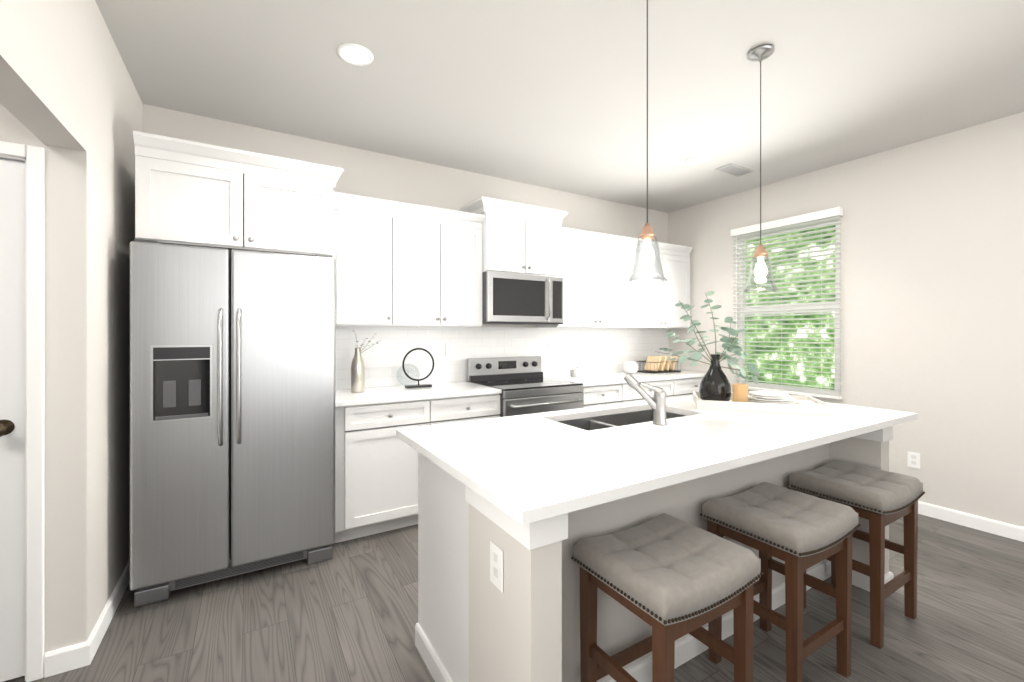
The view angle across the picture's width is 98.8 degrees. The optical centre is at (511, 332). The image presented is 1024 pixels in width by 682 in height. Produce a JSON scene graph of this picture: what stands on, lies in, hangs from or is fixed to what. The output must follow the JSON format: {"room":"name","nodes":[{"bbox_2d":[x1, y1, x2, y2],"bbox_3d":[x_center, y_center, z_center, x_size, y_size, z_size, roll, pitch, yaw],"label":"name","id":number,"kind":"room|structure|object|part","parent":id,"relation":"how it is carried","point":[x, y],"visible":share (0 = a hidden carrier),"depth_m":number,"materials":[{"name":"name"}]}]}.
{"room":"kitchen","nodes":[
{"label":"kitchen","id":0,"kind":"room"},
{"bbox_2d":[0,0,147,655],"bbox_3d":[-0.728,-0.039,-0.006,0.130,2.760,6.520,0,0,-31],"label":"wall","id":1,"kind":"structure","parent":0,"point":[67,90],"depth_m":1.76,"materials":[{"name":"beige paint"}]},
{"bbox_2d":[0,159,24,681],"bbox_3d":[-2.221,0.334,1.480,0.804,1.990,0.106,0,0,-31],"label":"hall door","id":2,"kind":"structure","parent":1,"relation":"in","point":[12,419],"depth_m":1.68,"materials":[{"name":"white wood"}]},
{"bbox_2d":[0,141,43,681],"bbox_3d":[-2.247,0.311,1.523,0.920,2.060,0.136,0,0,-31],"label":"door frame","id":3,"kind":"structure","parent":1,"relation":"attached to","point":[32,157],"depth_m":1.69,"materials":[{"name":"white wood"}]},
{"bbox_2d":[81,560,129,666],"bbox_3d":[-1.996,1.296,2.245,0.014,0.090,1.112,0,0,-31],"label":"baseboard","id":4,"kind":"structure","parent":1,"relation":"attached to","point":[89,648],"depth_m":1.95,"materials":[{"name":"white"}]},
{"bbox_2d":[148,105,667,381],"bbox_3d":[-0.245,-0.039,4.017,4.800,2.760,0.120,0,0,-31],"label":"wall","id":5,"kind":"structure","parent":0,"point":[366,173],"depth_m":3.58,"materials":[{"name":"beige paint"}]},
{"bbox_2d":[134,143,336,258],"bbox_3d":[-1.646,-0.684,2.696,0.918,0.450,0.700,0,0,-31],"label":"upper cabinet","id":6,"kind":"object","parent":5,"relation":"attached to","point":[182,198],"depth_m":2.37,"materials":[{"name":"white wood"}]},
{"bbox_2d":[335,203,404,326],"bbox_3d":[-1.122,-0.461,3.227,0.519,0.825,0.330,0,0,-31],"label":"upper cabinet","id":7,"kind":"object","parent":5,"relation":"attached to","point":[400,264],"depth_m":3.11,"materials":[{"name":"white wood"}]},
{"bbox_2d":[405,211,481,326],"bbox_3d":[-0.663,-0.461,3.502,0.795,0.825,0.330,0,0,-31],"label":"upper cabinet","id":8,"kind":"object","parent":5,"relation":"attached to","point":[443,277],"depth_m":3.39,"materials":[{"name":"white wood"}]},
{"bbox_2d":[335,326,668,388],"bbox_3d":[0.213,0.189,4.217,3.826,0.475,0.008,0,0,-31],"label":"tile backsplash","id":9,"kind":"structure","parent":5,"relation":"attached to","point":[599,350],"depth_m":3.88,"materials":[{"name":"white tile"}]},
{"bbox_2d":[465,207,564,278],"bbox_3d":[0.018,-0.749,3.882,0.762,0.510,0.380,0,0,-31],"label":"upper cabinet","id":10,"kind":"object","parent":5,"relation":"attached to","point":[521,242],"depth_m":3.69,"materials":[{"name":"white wood"}]},
{"bbox_2d":[482,271,562,324],"bbox_3d":[0.039,-0.283,3.846,0.756,0.418,0.459,0,0,-31],"label":"microwave","id":11,"kind":"object","parent":10,"relation":"attached to","point":[516,299],"visible":0.98,"depth_m":3.66,"materials":[{"name":"grey metal"}]},
{"bbox_2d":[538,235,636,327],"bbox_3d":[0.753,-0.461,4.353,0.981,0.825,0.330,0,0,-31],"label":"upper cabinet","id":12,"kind":"object","parent":5,"relation":"attached to","point":[597,292],"depth_m":4.21,"materials":[{"name":"white wood"}]},
{"bbox_2d":[637,247,690,327],"bbox_3d":[1.502,-0.461,4.803,1.011,0.825,0.330,0,0,-31],"label":"upper cabinet","id":13,"kind":"object","parent":5,"relation":"attached to","point":[656,308],"depth_m":4.70,"materials":[{"name":"white wood"}]},
{"bbox_2d":[3,514,1023,681],"bbox_3d":[0.584,1.366,0.782,6.970,0.050,6.520,0,0,-31],"label":"floor","id":14,"kind":"structure","parent":0,"point":[348,612],"depth_m":2.00,"materials":[{"name":"grey wood"}]},
{"bbox_2d":[130,239,334,606],"bbox_3d":[-1.594,0.445,2.607,0.915,1.793,0.848,0,0,-31],"label":"fridge","id":15,"kind":"object","parent":14,"relation":"on","point":[232,413],"visible":1,"depth_m":2.27,"materials":[{"name":"grey metal"}]},
{"bbox_2d":[335,397,442,542],"bbox_3d":[-0.970,0.899,3.143,0.693,0.884,0.630,0,0,-31],"label":"base cabinet","id":16,"kind":"object","parent":14,"relation":"on","point":[376,475],"depth_m":2.85,"materials":[{"name":"white wood"}]},
{"bbox_2d":[335,381,501,408],"bbox_3d":[-0.753,0.442,3.264,1.189,0.030,0.647,0,0,-31],"label":"countertop","id":17,"kind":"structure","parent":16,"relation":"on","point":[384,395],"depth_m":3.13,"materials":[{"name":"white stone"}]},
{"bbox_2d":[351,335,380,392],"bbox_3d":[-1.052,0.199,3.178,0.219,0.455,0.103,0,0,-31],"label":"bottle vase","id":18,"kind":"object","parent":17,"relation":"on","point":[357,375],"visible":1,"depth_m":3.12,"materials":[{"name":"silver glass"}]},
{"bbox_3d":[-1.044,0.067,3.177,0.207,0.192,0.094,0,0,-31],"label":"stem","id":19,"kind":"part","parent":18,"relation":"part of","materials":[{"name":"brown"}]},
{"bbox_2d":[396,364,419,385],"bbox_3d":[-0.826,0.336,3.488,0.180,0.180,0.180,0,0,-31],"label":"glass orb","id":20,"kind":"object","parent":17,"relation":"on","point":[407,373],"visible":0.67,"depth_m":3.48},
{"bbox_2d":[402,348,433,387],"bbox_3d":[-0.729,0.273,3.424,0.259,0.308,0.064,0,0,-31],"label":"ring sculpture","id":21,"kind":"object","parent":17,"relation":"on","point":[418,380],"visible":1,"depth_m":3.41,"materials":[{"name":"black metal"}]},
{"bbox_2d":[443,393,500,423],"bbox_3d":[-0.512,0.899,3.418,0.618,0.884,0.630,0,0,-31],"label":"drawer","id":22,"kind":"object","parent":14,"relation":"on","point":[455,409],"depth_m":3.18,"materials":[{"name":"white wood"}]},
{"bbox_2d":[467,356,583,416],"bbox_3d":[0.118,0.782,3.716,0.760,1.118,0.711,0,0,-31],"label":"range","id":23,"kind":"object","parent":14,"relation":"on","point":[523,384],"visible":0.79,"depth_m":3.61,"materials":[{"name":"grey metal"}]},
{"bbox_2d":[583,385,630,407],"bbox_3d":[0.647,0.899,4.114,0.551,0.884,0.630,0,0,-31],"label":"base cabinet","id":24,"kind":"object","parent":14,"relation":"on","point":[594,395],"depth_m":3.86,"materials":[{"name":"white wood"}]},
{"bbox_2d":[545,369,705,388],"bbox_3d":[1.217,0.442,4.446,1.869,0.030,0.647,0,0,-31],"label":"countertop","id":25,"kind":"structure","parent":24,"relation":"on","point":[592,378],"depth_m":4.27,"materials":[{"name":"white stone"}]},
{"bbox_2d":[570,358,578,376],"bbox_3d":[0.615,0.327,4.268,0.109,0.198,0.080,0,0,-31],"label":"pot","id":26,"kind":"object","parent":25,"relation":"on","point":[573,372],"visible":1,"depth_m":4.23,"materials":[{"name":"grey ceramic"}]},
{"bbox_2d":[623,361,637,373],"bbox_3d":[1.236,0.363,4.580,0.156,0.126,0.156,0,0,-31],"label":"vase","id":27,"kind":"object","parent":25,"relation":"on","point":[631,367],"visible":0.98,"depth_m":4.53,"materials":[{"name":"white ceramic"}]},
{"bbox_2d":[637,355,680,373],"bbox_3d":[1.597,0.342,4.774,0.426,0.169,0.248,0,0,-31],"label":"bread basket","id":28,"kind":"object","parent":25,"relation":"on","point":[657,364],"visible":0.94,"depth_m":4.71,"materials":[{"name":"black metal"}]},
{"bbox_2d":[415,407,893,681],"bbox_3d":[0.786,0.891,2.087,2.284,0.900,0.912,0,0,-31],"label":"kitchen island","id":29,"kind":"object","parent":14,"relation":"on","point":[499,598],"depth_m":1.57,"materials":[{"name":"white"}]},
{"bbox_2d":[396,391,918,526],"bbox_3d":[0.789,0.426,2.052,2.390,0.030,1.005,0,0,-31],"label":"island countertop","id":30,"kind":"structure","parent":29,"relation":"on","point":[534,468],"depth_m":1.57,"materials":[{"name":"white stone"}]},
{"bbox_2d":[623,373,667,424],"bbox_3d":[0.602,0.297,1.979,0.193,0.228,0.072,0,0,7],"label":"faucet","id":31,"kind":"object","parent":30,"relation":"on","point":[657,403],"visible":1,"depth_m":1.96,"materials":[{"name":"silver metal"}]},
{"bbox_2d":[693,391,833,415],"bbox_3d":[1.349,0.386,2.431,0.620,0.048,0.380,0,0,19],"label":"tray","id":32,"kind":"object","parent":30,"relation":"on","point":[825,409],"visible":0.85,"depth_m":2.26,"materials":[{"name":"grey ceramic"}]},
{"bbox_2d":[658,291,759,400],"bbox_3d":[1.128,0.083,2.550,0.581,0.637,0.288,0,0,10],"label":"vase","id":33,"kind":"object","parent":32,"relation":"on","point":[715,385],"visible":0.98,"depth_m":2.49,"materials":[{"name":"black ceramic"}]},
{"bbox_2d":[732,383,747,401],"bbox_3d":[1.231,0.340,2.366,0.076,0.124,0.076,0,0,-31],"label":"jar","id":34,"kind":"object","parent":32,"relation":"on","point":[739,392],"visible":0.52,"depth_m":2.34,"materials":[{"name":"brown"}]},
{"bbox_2d":[748,391,794,403],"bbox_3d":[1.406,0.367,2.412,0.252,0.070,0.250,0,0,-31],"label":"plate stack","id":35,"kind":"object","parent":32,"relation":"on","point":[769,397],"visible":0.69,"depth_m":2.38,"materials":[{"name":"white ceramic"}]},
{"bbox_2d":[794,400,817,404],"bbox_3d":[1.580,0.388,2.352,0.080,0.026,0.170,0,0,19],"label":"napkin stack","id":36,"kind":"object","parent":32,"relation":"on","point":[801,402],"visible":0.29,"depth_m":2.35,"materials":[{"name":"white"}]},
{"bbox_2d":[631,381,678,401],"bbox_3d":[1.131,0.899,4.405,0.822,0.884,0.630,0,0,-31],"label":"base cabinet","id":37,"kind":"object","parent":14,"relation":"on","point":[671,388],"depth_m":4.22,"materials":[{"name":"white wood"}]},
{"bbox_2d":[571,513,762,681],"bbox_3d":[0.490,1.011,1.414,0.453,0.660,0.389,0,0,-31],"label":"stool","id":38,"kind":"object","parent":14,"relation":"on","point":[669,579],"visible":1,"depth_m":1.35,"materials":[{"name":"grey fabric"}]},
{"bbox_2d":[679,377,702,396],"bbox_3d":[1.696,0.899,4.744,0.740,0.884,0.630,0,0,-31],"label":"base cabinet","id":39,"kind":"object","parent":14,"relation":"on","point":[688,385],"depth_m":4.44,"materials":[{"name":"white wood"}]},
{"bbox_2d":[700,482,860,681],"bbox_3d":[1.069,1.011,1.762,0.453,0.660,0.389,0,0,-31],"label":"stool","id":40,"kind":"object","parent":14,"relation":"on","point":[798,532],"visible":1,"depth_m":1.68,"materials":[{"name":"grey fabric"}]},
{"bbox_2d":[787,460,924,648],"bbox_3d":[1.647,1.011,2.109,0.453,0.660,0.389,0,0,-31],"label":"stool","id":41,"kind":"object","parent":14,"relation":"on","point":[879,499],"visible":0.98,"depth_m":2.00,"materials":[{"name":"grey fabric"}]},
{"bbox_2d":[95,0,1023,212],"bbox_3d":[0.584,-1.444,0.782,6.970,0.050,6.520,0,0,-31],"label":"ceiling","id":42,"kind":"structure","parent":0,"point":[551,94],"depth_m":2.45,"materials":[{"name":"paint"}]},
{"bbox_2d":[337,43,373,65],"bbox_3d":[-0.798,-1.416,2.238,0.175,0.007,0.175,0,0,20],"label":"recessed light","id":43,"kind":"object","parent":42,"relation":"in","point":[354,54],"depth_m":2.23,"materials":[{"name":"white plastic"}]},
{"bbox_2d":[628,0,666,283],"bbox_3d":[0.553,-0.814,1.794,0.156,1.210,0.156,0,0,-31],"label":"pendant lamp","id":44,"kind":"object","parent":42,"relation":"hanging from","point":[647,235],"visible":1,"depth_m":1.78,"materials":[{"name":"clear glass"}]},
{"bbox_2d":[715,163,753,176],"bbox_3d":[1.945,-1.414,3.827,0.340,0.010,0.150,0,0,-31],"label":"air vent","id":45,"kind":"object","parent":42,"relation":"in","point":[732,169],"depth_m":3.81,"materials":[{"name":"white metal"}]},
{"bbox_2d":[743,44,778,292],"bbox_3d":[1.256,-0.814,2.216,0.156,1.210,0.156,0,0,-31],"label":"pendant lamp","id":46,"kind":"object","parent":42,"relation":"hanging from","point":[760,53],"visible":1,"depth_m":2.20,"materials":[{"name":"clear glass"}]},
{"bbox_2d":[668,112,1023,526],"bbox_3d":[3.520,-0.039,2.546,0.120,2.760,6.520,0,0,-31],"label":"wall","id":47,"kind":"structure","parent":0,"point":[932,282],"depth_m":3.21,"materials":[{"name":"beige paint"}]},
{"bbox_2d":[739,219,842,399],"bbox_3d":[2.556,-0.214,4.095,0.087,1.550,0.940,0,0,-31],"label":"window","id":48,"kind":"structure","parent":47,"relation":"in","point":[795,388],"depth_m":4.03,"materials":[{"name":"white plastic"}]},
{"bbox_2d":[731,207,843,398],"bbox_3d":[2.495,-0.244,4.059,0.071,1.600,0.960,0,0,-31],"label":"window blind","id":49,"kind":"object","parent":48,"relation":"attached to","point":[830,214],"visible":0.88,"depth_m":3.97,"materials":[{"name":"white plastic"}]},
{"bbox_2d":[908,451,919,468],"bbox_3d":[3.004,0.953,3.280,0.008,0.115,0.072,0,0,-31],"label":"electrical outlet plate","id":50,"kind":"object","parent":47,"relation":"attached to","point":[913,460],"depth_m":3.28,"materials":[{"name":"white plastic"}]},
{"bbox_2d":[918,501,1023,541],"bbox_3d":[3.468,1.296,2.502,0.014,0.090,6.298,0,0,-31],"label":"baseboard","id":51,"kind":"structure","parent":47,"relation":"attached to","point":[999,528],"depth_m":3.01,"materials":[{"name":"white wood"}]},
{"label":"outside","id":52,"kind":"structure","parent":0,"visible":0},
{"bbox_2d":[745,225,835,389],"bbox_3d":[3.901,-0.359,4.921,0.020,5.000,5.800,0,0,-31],"label":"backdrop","id":53,"kind":"structure","parent":52,"point":[785,377],"depth_m":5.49,"materials":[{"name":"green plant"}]}
]}

